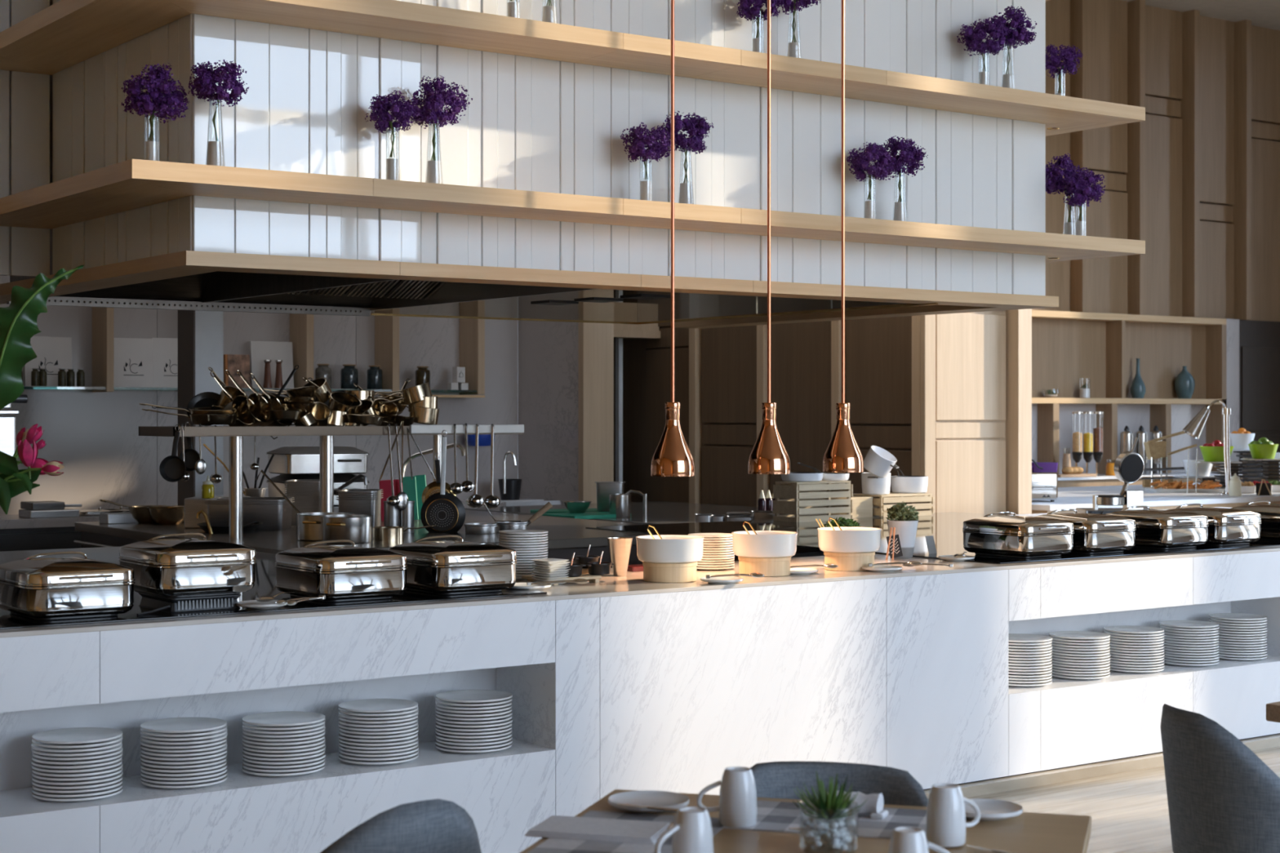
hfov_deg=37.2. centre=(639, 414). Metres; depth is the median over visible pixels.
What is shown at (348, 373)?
storage jar
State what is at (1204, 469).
bowl
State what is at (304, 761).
dinner plate
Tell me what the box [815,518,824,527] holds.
tongs
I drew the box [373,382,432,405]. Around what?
saucepan
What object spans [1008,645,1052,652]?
dinner plate
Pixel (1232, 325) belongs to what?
trim
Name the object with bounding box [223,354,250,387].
picture book
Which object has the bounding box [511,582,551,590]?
saucer
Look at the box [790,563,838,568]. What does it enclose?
serving tongs
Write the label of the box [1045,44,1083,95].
flower vase
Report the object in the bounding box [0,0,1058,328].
extractor hood
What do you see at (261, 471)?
rod
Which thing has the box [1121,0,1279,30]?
ceiling
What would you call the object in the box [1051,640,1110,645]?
dinner plate
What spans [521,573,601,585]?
wooden tray
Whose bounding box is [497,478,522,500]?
pot
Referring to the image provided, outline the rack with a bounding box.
[138,424,524,537]
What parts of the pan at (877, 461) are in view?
handle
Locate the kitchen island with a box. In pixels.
[73,509,822,568]
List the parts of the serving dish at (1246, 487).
dish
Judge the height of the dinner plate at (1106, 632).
0.016 m
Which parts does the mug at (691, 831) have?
handle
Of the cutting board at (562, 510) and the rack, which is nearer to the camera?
the rack
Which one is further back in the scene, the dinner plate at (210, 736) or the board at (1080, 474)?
the board at (1080, 474)
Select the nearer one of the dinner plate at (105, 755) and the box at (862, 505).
the dinner plate at (105, 755)
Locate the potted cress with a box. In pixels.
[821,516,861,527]
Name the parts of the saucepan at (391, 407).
handle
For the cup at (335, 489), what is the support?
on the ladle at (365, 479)
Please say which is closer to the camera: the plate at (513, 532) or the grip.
the plate at (513, 532)
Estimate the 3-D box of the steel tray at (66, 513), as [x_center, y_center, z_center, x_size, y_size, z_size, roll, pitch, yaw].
[-4.041,0.675,13.003,0.339,0.050,0.250,0,0,-36]
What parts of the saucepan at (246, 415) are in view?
handle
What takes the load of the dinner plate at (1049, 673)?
on the dinner plate at (1051, 676)
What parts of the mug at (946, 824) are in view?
handle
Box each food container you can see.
[694,513,712,522]
[711,514,725,521]
[726,511,751,515]
[726,515,753,521]
[751,511,774,519]
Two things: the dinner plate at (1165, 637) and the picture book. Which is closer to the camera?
the dinner plate at (1165, 637)
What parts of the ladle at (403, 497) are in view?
handle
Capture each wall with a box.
[0,275,517,515]
[517,288,613,504]
[613,289,920,508]
[920,308,1031,515]
[1031,0,1279,321]
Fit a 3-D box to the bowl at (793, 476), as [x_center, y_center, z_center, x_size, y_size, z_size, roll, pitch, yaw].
[0.907,0.348,11.604,0.424,0.116,0.260,0,0,0]
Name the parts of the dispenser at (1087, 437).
spout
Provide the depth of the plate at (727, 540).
7.89 m
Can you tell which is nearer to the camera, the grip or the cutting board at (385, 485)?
the cutting board at (385, 485)
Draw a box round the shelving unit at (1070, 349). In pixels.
[1031,309,1279,487]
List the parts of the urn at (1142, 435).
lid knob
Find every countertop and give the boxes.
[0,500,561,528]
[0,500,561,551]
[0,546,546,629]
[0,546,1279,638]
[75,509,657,554]
[464,501,783,560]
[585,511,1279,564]
[791,513,1052,557]
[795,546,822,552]
[1015,513,1052,515]
[1031,480,1279,513]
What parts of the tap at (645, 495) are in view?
spout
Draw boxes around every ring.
[642,561,697,582]
[737,556,791,577]
[823,551,875,571]
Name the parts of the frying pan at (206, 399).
handle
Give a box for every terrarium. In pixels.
[1041,389,1059,397]
[1080,382,1089,397]
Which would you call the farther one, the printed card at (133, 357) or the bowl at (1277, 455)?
the bowl at (1277, 455)
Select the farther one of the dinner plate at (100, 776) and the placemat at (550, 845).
the dinner plate at (100, 776)
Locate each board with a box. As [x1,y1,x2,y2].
[378,479,402,521]
[397,480,399,493]
[402,475,418,519]
[415,474,426,519]
[529,508,598,513]
[541,511,631,519]
[1057,473,1096,477]
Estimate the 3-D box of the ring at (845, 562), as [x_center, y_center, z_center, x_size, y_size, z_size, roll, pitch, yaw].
[0.879,0.613,7.984,0.214,0.074,0.214,0,0,-36]
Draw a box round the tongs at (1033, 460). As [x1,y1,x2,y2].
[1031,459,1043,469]
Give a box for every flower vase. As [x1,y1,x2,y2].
[120,62,190,160]
[187,59,248,166]
[364,89,420,180]
[407,75,472,183]
[506,0,519,17]
[541,0,557,22]
[620,122,671,200]
[661,111,714,204]
[736,0,780,53]
[776,0,820,57]
[846,141,893,218]
[877,135,928,221]
[956,17,1008,84]
[988,4,1037,88]
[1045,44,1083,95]
[1045,152,1088,235]
[1062,168,1105,235]
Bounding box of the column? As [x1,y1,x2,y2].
[177,310,223,505]
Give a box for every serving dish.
[1241,481,1255,493]
[1253,480,1272,493]
[1267,480,1279,492]
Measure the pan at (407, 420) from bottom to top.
0.101 m
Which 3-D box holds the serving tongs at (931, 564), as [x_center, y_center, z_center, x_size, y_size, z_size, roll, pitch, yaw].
[1.199,0.628,7.938,0.216,0.020,0.067,0,0,-6]
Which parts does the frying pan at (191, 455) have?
handle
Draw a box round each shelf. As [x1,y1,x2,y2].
[0,0,1145,136]
[0,159,1145,262]
[23,386,103,390]
[113,386,177,391]
[138,425,523,436]
[236,387,291,391]
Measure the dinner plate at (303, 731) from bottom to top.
0.016 m
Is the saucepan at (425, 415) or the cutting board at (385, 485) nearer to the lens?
the saucepan at (425, 415)
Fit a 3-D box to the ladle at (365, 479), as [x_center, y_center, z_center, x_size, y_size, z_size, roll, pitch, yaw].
[-1.661,0.400,10.854,0.216,0.127,0.067,0,0,0]
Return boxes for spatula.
[203,443,244,494]
[243,471,248,488]
[253,457,259,488]
[258,453,274,488]
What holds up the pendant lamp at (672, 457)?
hanging from the ceiling
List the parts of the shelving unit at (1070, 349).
panel, panel, panel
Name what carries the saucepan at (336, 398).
on the saute pan at (376, 420)
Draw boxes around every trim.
[613,302,660,338]
[615,289,622,481]
[1226,318,1239,466]
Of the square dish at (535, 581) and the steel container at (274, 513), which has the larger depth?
the steel container at (274, 513)
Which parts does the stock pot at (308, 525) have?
loop handle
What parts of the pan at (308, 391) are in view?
handle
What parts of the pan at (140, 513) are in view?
handle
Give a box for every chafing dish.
[0,551,134,620]
[118,533,256,598]
[274,539,408,602]
[388,535,517,595]
[962,511,1074,558]
[1035,508,1136,554]
[1106,506,1208,549]
[1168,503,1261,546]
[1231,500,1279,541]
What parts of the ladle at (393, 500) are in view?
handle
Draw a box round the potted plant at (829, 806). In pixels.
[792,771,867,852]
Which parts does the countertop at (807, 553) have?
drawer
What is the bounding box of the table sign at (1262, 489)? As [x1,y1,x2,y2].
[1255,479,1271,495]
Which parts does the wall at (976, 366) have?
rail, panel, panel, corner post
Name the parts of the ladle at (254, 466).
handle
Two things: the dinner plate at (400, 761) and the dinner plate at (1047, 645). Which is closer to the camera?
the dinner plate at (400, 761)
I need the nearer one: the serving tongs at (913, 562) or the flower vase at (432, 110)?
the flower vase at (432, 110)
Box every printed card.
[22,336,49,386]
[24,336,72,386]
[113,337,154,386]
[151,337,177,387]
[249,341,293,388]
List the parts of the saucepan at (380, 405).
handle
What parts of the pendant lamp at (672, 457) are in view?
lamp shade, rod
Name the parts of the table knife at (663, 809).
blade, handle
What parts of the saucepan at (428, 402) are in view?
handle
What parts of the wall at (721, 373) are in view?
panel, panel, panel, panel, panel, panel, panel, panel, panel, panel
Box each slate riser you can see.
[1198,478,1218,488]
[1211,462,1247,491]
[1233,450,1262,482]
[1254,460,1279,482]
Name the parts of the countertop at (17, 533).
door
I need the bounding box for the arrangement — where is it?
[0,423,64,514]
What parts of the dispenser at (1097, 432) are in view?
spout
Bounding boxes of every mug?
[654,806,713,852]
[696,766,756,827]
[888,826,949,852]
[926,782,980,847]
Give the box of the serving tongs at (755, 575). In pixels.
[705,572,764,578]
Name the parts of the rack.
post, post, post, rail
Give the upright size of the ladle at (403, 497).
0.476 m
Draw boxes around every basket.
[1141,431,1197,487]
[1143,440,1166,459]
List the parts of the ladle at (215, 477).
handle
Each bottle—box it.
[201,475,213,498]
[757,489,766,511]
[765,489,773,511]
[1062,448,1071,474]
[1229,473,1241,496]
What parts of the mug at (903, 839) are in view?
handle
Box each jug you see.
[608,493,631,518]
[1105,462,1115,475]
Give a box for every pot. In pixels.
[295,512,355,541]
[321,514,373,544]
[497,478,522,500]
[564,552,586,577]
[573,544,599,568]
[584,551,613,575]
[886,519,919,547]
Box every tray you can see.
[18,508,79,518]
[20,500,64,510]
[499,498,543,502]
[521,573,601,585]
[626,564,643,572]
[1143,480,1224,493]
[1143,487,1224,493]
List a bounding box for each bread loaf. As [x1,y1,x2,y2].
[1062,466,1073,474]
[1071,466,1078,474]
[1075,466,1083,474]
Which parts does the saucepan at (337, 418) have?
handle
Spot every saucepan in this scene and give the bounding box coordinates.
[208,367,248,409]
[209,371,257,426]
[225,369,267,426]
[236,369,283,426]
[249,373,293,426]
[275,377,332,403]
[288,411,316,426]
[302,377,361,414]
[304,401,331,426]
[323,409,377,426]
[342,390,401,401]
[346,413,391,426]
[353,382,398,419]
[357,399,377,426]
[360,397,404,413]
[372,524,435,541]
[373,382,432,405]
[377,393,437,412]
[394,403,439,424]
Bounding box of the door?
[1239,320,1279,470]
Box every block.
[99,511,138,524]
[582,568,588,573]
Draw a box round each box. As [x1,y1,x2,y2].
[184,496,249,528]
[447,382,457,390]
[452,367,465,382]
[457,382,468,390]
[831,496,872,517]
[1031,462,1057,472]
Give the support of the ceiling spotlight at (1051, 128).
attached to the display shelf at (64, 34)
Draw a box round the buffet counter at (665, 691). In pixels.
[0,551,1279,852]
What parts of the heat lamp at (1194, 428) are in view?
lamp shade, post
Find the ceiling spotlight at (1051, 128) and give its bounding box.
[1046,127,1059,129]
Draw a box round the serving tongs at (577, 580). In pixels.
[525,578,589,586]
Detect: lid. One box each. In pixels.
[79,506,119,515]
[104,506,129,512]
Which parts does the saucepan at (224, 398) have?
handle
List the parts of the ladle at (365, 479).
handle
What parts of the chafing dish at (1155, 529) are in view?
handle, lid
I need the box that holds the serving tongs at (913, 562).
[867,560,922,566]
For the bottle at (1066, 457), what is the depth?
21.35 m
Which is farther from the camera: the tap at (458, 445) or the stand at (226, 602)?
the tap at (458, 445)
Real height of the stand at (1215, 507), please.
0.955 m
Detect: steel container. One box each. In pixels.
[204,497,294,530]
[243,487,267,497]
[284,479,319,525]
[336,488,383,527]
[383,501,400,526]
[400,501,414,533]
[463,523,497,534]
[494,520,528,532]
[595,481,625,511]
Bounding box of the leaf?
[0,265,84,409]
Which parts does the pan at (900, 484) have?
handle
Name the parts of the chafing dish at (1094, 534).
handle, lid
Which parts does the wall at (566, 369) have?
post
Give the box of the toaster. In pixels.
[1031,472,1057,502]
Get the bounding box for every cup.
[333,488,342,495]
[606,537,633,576]
[897,546,914,557]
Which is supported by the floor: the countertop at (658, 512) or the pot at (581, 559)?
the countertop at (658, 512)
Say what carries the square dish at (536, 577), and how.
on the square dish at (536, 580)
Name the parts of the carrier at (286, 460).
lid, handle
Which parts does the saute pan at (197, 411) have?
handle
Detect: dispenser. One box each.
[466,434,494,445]
[1071,411,1083,466]
[1082,411,1093,473]
[1093,411,1103,475]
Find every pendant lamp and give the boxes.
[650,0,694,476]
[747,0,790,474]
[822,0,863,472]
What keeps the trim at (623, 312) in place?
attached to the wall at (721, 373)
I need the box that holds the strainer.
[484,504,520,521]
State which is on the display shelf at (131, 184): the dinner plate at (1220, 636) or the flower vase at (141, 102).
the flower vase at (141, 102)
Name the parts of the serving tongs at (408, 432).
arm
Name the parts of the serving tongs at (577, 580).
arm, arm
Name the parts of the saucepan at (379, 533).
handle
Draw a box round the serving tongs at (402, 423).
[378,421,403,482]
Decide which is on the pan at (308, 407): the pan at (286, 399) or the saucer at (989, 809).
the pan at (286, 399)
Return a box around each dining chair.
[320,799,481,852]
[750,760,928,806]
[1160,703,1279,852]
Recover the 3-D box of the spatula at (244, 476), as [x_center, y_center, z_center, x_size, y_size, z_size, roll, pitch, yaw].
[-2.375,0.393,11.425,0.104,0.236,0.017,0,0,0]
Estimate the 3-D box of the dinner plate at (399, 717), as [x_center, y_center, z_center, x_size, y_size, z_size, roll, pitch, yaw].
[-0.908,1.041,6.605,0.274,0.016,0.274,0,0,-38]
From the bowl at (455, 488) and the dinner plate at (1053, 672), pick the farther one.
the bowl at (455, 488)
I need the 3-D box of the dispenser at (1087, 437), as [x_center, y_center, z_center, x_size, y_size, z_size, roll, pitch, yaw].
[5.087,0.331,21.580,0.124,0.737,0.165,0,0,0]
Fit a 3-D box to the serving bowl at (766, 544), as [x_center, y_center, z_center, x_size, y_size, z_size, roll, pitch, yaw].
[0.506,0.527,7.717,0.268,0.095,0.268,0,0,-36]
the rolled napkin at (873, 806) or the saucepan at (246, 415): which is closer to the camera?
the rolled napkin at (873, 806)
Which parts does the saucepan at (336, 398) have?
handle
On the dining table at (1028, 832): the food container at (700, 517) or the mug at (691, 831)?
the mug at (691, 831)
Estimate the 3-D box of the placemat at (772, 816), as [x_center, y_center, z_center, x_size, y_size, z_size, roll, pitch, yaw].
[0.424,0.848,3.979,0.450,0.002,0.285,0,0,16]
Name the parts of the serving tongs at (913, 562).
arm, arm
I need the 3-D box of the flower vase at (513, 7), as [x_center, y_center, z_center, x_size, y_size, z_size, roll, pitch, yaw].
[-0.522,-1.821,7.868,0.229,0.462,0.218,0,0,38]
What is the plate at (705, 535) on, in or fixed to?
on the plate at (726, 538)
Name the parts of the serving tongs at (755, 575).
arm, arm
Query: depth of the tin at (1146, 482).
16.99 m
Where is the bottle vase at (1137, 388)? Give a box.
[1129,358,1146,398]
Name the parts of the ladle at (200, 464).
handle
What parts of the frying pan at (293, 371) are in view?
handle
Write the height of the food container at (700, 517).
0.064 m
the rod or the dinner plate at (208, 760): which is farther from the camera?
the rod
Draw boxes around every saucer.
[236,600,286,608]
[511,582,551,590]
[608,790,688,813]
[699,576,743,584]
[790,567,817,574]
[862,564,902,572]
[938,555,974,561]
[964,799,1022,820]
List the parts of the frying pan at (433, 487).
handle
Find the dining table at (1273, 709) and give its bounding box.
[1266,701,1279,722]
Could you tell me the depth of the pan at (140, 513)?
11.34 m
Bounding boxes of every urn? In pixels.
[1120,426,1133,453]
[1134,426,1147,474]
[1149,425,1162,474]
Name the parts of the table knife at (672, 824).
handle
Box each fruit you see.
[1205,443,1214,446]
[1212,440,1221,446]
[1237,427,1246,431]
[1253,440,1262,444]
[1257,437,1268,442]
[1262,440,1271,444]
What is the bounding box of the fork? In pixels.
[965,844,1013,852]
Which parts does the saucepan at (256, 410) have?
handle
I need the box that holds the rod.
[255,470,300,513]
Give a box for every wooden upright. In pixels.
[92,306,113,392]
[289,313,313,388]
[374,308,399,394]
[459,300,484,395]
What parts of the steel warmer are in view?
lid, knob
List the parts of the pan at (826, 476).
handle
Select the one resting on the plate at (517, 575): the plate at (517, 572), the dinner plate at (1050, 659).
the plate at (517, 572)
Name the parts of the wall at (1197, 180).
panel, panel, panel, panel, panel, panel, panel, panel, panel, panel, panel, panel, panel, panel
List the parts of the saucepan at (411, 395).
handle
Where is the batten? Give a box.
[382,394,484,397]
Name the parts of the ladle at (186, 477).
handle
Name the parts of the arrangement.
tulip stem, tulip stem, tulip stem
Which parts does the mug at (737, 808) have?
handle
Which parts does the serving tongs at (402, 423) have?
arm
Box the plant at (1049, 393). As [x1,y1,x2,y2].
[1044,389,1056,395]
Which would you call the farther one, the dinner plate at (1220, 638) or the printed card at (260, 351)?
the printed card at (260, 351)
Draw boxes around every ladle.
[180,423,190,480]
[209,425,222,483]
[249,435,259,470]
[333,473,368,495]
[386,423,399,506]
[448,423,463,494]
[461,422,475,492]
[466,423,484,508]
[483,423,500,508]
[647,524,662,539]
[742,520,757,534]
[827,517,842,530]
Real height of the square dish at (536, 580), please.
0.014 m
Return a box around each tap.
[195,509,213,533]
[400,443,465,476]
[502,450,516,493]
[625,489,647,513]
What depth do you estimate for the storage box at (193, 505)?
10.86 m
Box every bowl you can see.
[180,472,190,480]
[209,473,222,483]
[249,462,259,470]
[255,595,275,602]
[386,495,399,506]
[448,482,463,494]
[461,480,475,492]
[466,493,484,508]
[483,494,500,508]
[562,501,591,513]
[635,534,704,563]
[731,530,797,558]
[817,526,881,553]
[1182,459,1213,476]
[1199,445,1233,462]
[1229,433,1255,449]
[1248,444,1278,458]
[1274,453,1279,467]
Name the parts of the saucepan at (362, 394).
handle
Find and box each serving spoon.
[255,591,294,602]
[953,551,967,558]
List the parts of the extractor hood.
panel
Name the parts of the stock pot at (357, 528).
loop handle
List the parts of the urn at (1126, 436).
lid knob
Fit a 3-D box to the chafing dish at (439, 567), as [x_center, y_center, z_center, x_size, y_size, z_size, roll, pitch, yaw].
[-0.691,0.547,6.973,0.351,0.193,0.439,0,0,-36]
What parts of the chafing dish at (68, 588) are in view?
handle, lid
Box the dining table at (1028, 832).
[520,789,1091,852]
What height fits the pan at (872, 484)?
0.136 m
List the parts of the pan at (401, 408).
handle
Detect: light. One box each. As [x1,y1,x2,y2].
[530,299,578,305]
[573,297,623,302]
[619,293,671,299]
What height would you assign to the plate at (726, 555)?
0.014 m
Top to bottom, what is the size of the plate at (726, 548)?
0.014 m
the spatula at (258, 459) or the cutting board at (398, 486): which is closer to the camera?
the spatula at (258, 459)
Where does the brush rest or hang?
on the steel container at (501, 526)
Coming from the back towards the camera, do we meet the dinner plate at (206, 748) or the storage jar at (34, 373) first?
the storage jar at (34, 373)
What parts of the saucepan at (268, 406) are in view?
handle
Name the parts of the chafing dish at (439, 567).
handle, lid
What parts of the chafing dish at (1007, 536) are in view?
handle, lid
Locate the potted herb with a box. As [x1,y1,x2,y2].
[885,501,919,557]
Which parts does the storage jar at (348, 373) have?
lid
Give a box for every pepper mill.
[262,360,271,388]
[274,360,283,388]
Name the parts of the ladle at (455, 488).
handle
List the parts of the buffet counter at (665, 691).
panel, panel, panel, panel, panel, panel, panel, panel, panel, panel, panel, panel, panel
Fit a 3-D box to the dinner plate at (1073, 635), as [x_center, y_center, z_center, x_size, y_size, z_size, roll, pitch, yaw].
[2.009,1.013,8.694,0.274,0.016,0.274,0,0,-34]
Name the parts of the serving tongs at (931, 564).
arm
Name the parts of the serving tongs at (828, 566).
arm, arm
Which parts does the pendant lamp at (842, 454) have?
lamp shade, rod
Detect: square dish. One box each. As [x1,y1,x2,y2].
[531,558,568,563]
[531,577,568,581]
[532,564,569,568]
[532,566,569,570]
[532,570,568,574]
[532,573,568,577]
[532,575,568,579]
[532,580,566,585]
[533,561,569,565]
[533,568,570,573]
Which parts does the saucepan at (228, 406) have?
handle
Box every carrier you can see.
[266,446,369,475]
[266,474,369,506]
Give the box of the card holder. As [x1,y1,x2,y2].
[924,535,937,554]
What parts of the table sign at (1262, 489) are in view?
leg, leg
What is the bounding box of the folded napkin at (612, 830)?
[524,815,670,844]
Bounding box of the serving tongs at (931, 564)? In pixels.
[901,563,953,567]
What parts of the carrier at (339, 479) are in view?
lid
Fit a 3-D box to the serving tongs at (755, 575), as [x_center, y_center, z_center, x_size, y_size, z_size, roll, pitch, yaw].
[0.365,0.620,7.307,0.225,0.020,0.067,0,0,-6]
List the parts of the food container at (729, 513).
lid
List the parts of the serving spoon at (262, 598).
handle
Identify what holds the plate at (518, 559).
on the plate at (531, 562)
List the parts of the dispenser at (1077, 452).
spout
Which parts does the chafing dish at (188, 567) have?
handle, lid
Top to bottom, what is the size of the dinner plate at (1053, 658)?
0.016 m
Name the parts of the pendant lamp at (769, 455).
lamp shade, rod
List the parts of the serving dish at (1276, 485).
dish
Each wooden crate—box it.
[773,480,853,522]
[853,492,933,517]
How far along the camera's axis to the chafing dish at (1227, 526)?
9.32 m
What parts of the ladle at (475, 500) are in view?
handle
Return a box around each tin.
[1142,476,1153,487]
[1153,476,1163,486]
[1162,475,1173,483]
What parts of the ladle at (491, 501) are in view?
handle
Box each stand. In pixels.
[137,592,240,615]
[333,506,338,512]
[1027,506,1231,516]
[1186,448,1189,493]
[1195,448,1197,493]
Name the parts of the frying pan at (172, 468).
handle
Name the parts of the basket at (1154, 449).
leg, leg, leg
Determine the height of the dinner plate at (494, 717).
0.016 m
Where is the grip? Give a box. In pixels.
[64,503,81,507]
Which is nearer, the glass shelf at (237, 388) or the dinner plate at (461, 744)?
the dinner plate at (461, 744)
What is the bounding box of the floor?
[966,746,1279,852]
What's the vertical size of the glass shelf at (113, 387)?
0.020 m
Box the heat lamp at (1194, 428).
[1182,399,1231,495]
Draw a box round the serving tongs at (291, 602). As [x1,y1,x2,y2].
[275,595,325,605]
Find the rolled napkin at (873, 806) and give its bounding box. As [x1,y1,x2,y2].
[827,791,888,819]
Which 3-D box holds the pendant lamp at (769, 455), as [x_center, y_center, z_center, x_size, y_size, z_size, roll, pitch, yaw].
[0.536,-3.577,7.911,0.175,7.646,0.175,0,0,-9]
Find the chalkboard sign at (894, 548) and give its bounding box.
[885,527,902,559]
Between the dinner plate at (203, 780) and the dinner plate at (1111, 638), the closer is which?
the dinner plate at (203, 780)
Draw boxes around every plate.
[31,727,122,744]
[31,735,122,748]
[31,740,122,752]
[31,743,122,756]
[31,747,122,760]
[31,751,122,764]
[31,756,121,768]
[31,760,121,773]
[31,763,122,777]
[31,767,122,781]
[31,771,122,785]
[31,775,122,789]
[31,779,122,793]
[31,783,122,797]
[31,787,122,801]
[140,717,226,733]
[140,725,226,737]
[140,728,226,741]
[140,737,226,749]
[140,741,226,753]
[140,744,226,757]
[140,748,226,760]
[140,752,226,764]
[140,755,226,768]
[140,760,226,773]
[140,764,226,777]
[140,768,226,781]
[140,771,226,784]
[141,733,227,745]
[141,775,226,788]
[241,734,324,746]
[241,764,324,776]
[242,711,324,726]
[242,720,324,730]
[242,723,324,734]
[242,727,324,737]
[242,730,324,742]
[242,737,324,750]
[242,742,324,753]
[242,750,324,760]
[242,753,325,764]
[242,757,324,768]
[242,760,324,773]
[243,745,325,757]
[337,721,417,731]
[338,698,417,713]
[338,706,417,716]
[338,710,417,720]
[338,714,417,724]
[338,717,417,728]
[338,724,418,735]
[338,728,418,738]
[338,732,417,742]
[338,735,417,746]
[338,739,418,750]
[338,742,418,753]
[338,746,418,757]
[338,750,418,760]
[338,754,417,764]
[435,689,512,702]
[435,697,511,706]
[435,701,511,710]
[435,704,511,713]
[435,707,511,717]
[435,711,511,720]
[435,715,511,724]
[435,718,512,728]
[435,722,511,732]
[435,725,511,735]
[435,728,511,738]
[435,733,511,742]
[435,736,511,746]
[435,739,512,749]
[435,742,511,753]
[498,529,548,535]
[498,533,547,537]
[498,535,547,540]
[498,538,548,542]
[498,541,548,546]
[498,543,548,548]
[506,546,548,551]
[515,564,534,566]
[515,566,534,568]
[515,568,534,571]
[515,571,533,574]
[515,573,532,577]
[516,548,547,553]
[516,551,548,555]
[516,553,547,558]
[516,556,547,561]
[516,560,534,564]
[688,533,732,537]
[696,563,734,568]
[696,565,734,570]
[697,558,734,562]
[697,560,734,565]
[701,555,734,559]
[702,546,733,550]
[702,548,733,552]
[702,551,733,555]
[702,553,734,558]
[703,537,732,540]
[703,539,732,542]
[703,542,732,545]
[703,544,733,547]
[1008,633,1052,643]
[1008,640,1052,645]
[1008,643,1051,648]
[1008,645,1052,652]
[1008,648,1052,654]
[1008,652,1052,657]
[1008,654,1052,660]
[1008,657,1052,663]
[1008,660,1052,666]
[1008,663,1052,669]
[1008,666,1052,671]
[1008,669,1052,675]
[1008,671,1052,678]
[1008,675,1052,680]
[1008,677,1052,684]
[1008,680,1052,686]
[1048,631,1110,639]
[1048,635,1110,643]
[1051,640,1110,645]
[1051,642,1110,648]
[1051,644,1110,651]
[1051,650,1110,657]
[1051,653,1110,659]
[1051,656,1110,662]
[1051,662,1110,668]
[1051,667,1110,674]
[1051,671,1110,676]
[1051,673,1110,679]
[1052,648,1110,653]
[1052,659,1110,665]
[1052,665,1110,671]
[1103,625,1164,634]
[1103,630,1164,637]
[1104,632,1164,639]
[1109,642,1164,648]
[1109,648,1164,653]
[1109,662,1164,667]
[1109,667,1164,672]
[1110,637,1164,642]
[1110,640,1164,645]
[1110,645,1164,650]
[1110,651,1164,656]
[1110,653,1164,659]
[1110,656,1164,662]
[1110,659,1164,664]
[1110,664,1164,670]
[1160,620,1218,628]
[1160,624,1219,631]
[1160,626,1218,634]
[1163,641,1218,647]
[1163,649,1218,655]
[1163,657,1219,663]
[1164,631,1218,636]
[1164,634,1219,639]
[1164,636,1219,642]
[1164,639,1218,644]
[1164,644,1218,650]
[1164,647,1218,653]
[1164,653,1218,657]
[1164,655,1219,661]
[1164,660,1219,666]
[1174,475,1220,478]
[1191,461,1242,462]
[1208,613,1266,621]
[1208,617,1266,623]
[1208,619,1267,626]
[1218,624,1266,628]
[1218,626,1266,631]
[1218,629,1267,634]
[1218,631,1266,636]
[1218,634,1266,639]
[1218,637,1266,642]
[1218,640,1266,644]
[1218,642,1267,647]
[1218,644,1266,649]
[1218,647,1266,652]
[1218,649,1267,655]
[1218,653,1267,657]
[1218,655,1267,660]
[1240,458,1279,460]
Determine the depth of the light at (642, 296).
9.37 m
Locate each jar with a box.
[31,368,39,386]
[39,368,46,386]
[57,368,66,386]
[66,368,75,386]
[76,368,84,386]
[315,364,331,388]
[340,364,358,389]
[366,365,382,389]
[414,366,430,386]
[799,802,857,852]
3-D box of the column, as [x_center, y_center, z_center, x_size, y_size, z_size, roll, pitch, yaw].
[-2.808,0.100,12.158,0.204,3.000,0.260,0,0,-36]
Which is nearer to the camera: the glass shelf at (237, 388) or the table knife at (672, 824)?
the table knife at (672, 824)
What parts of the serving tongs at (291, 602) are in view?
arm, arm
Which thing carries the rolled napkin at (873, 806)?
on the placemat at (772, 816)
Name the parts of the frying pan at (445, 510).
handle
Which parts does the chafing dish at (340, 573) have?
handle, lid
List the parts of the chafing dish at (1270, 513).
lid, handle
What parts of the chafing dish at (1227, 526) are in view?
handle, lid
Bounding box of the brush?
[526,502,552,526]
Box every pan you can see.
[99,499,170,523]
[138,403,239,414]
[141,408,239,424]
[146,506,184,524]
[151,391,221,426]
[159,424,186,482]
[168,505,184,523]
[178,422,199,471]
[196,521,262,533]
[212,404,306,422]
[253,392,316,403]
[257,364,298,426]
[258,385,317,396]
[274,389,344,405]
[281,403,315,413]
[307,377,355,405]
[346,414,384,425]
[364,408,416,426]
[378,418,395,426]
[382,378,409,415]
[420,430,465,533]
[422,453,456,503]
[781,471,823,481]
[797,462,848,480]
[861,472,896,494]
[863,445,899,477]
[890,465,928,493]
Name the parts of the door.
panel, panel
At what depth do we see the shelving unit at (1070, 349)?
22.31 m
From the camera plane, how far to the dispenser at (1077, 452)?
21.45 m
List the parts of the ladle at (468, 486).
handle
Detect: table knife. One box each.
[616,803,678,813]
[658,822,674,836]
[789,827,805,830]
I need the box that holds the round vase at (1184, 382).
[1174,365,1195,398]
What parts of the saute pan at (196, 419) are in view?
handle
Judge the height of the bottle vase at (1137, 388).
0.474 m
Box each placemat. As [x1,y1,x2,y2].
[528,810,723,852]
[722,800,926,838]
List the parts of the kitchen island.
rail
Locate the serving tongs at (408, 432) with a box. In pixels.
[406,427,435,479]

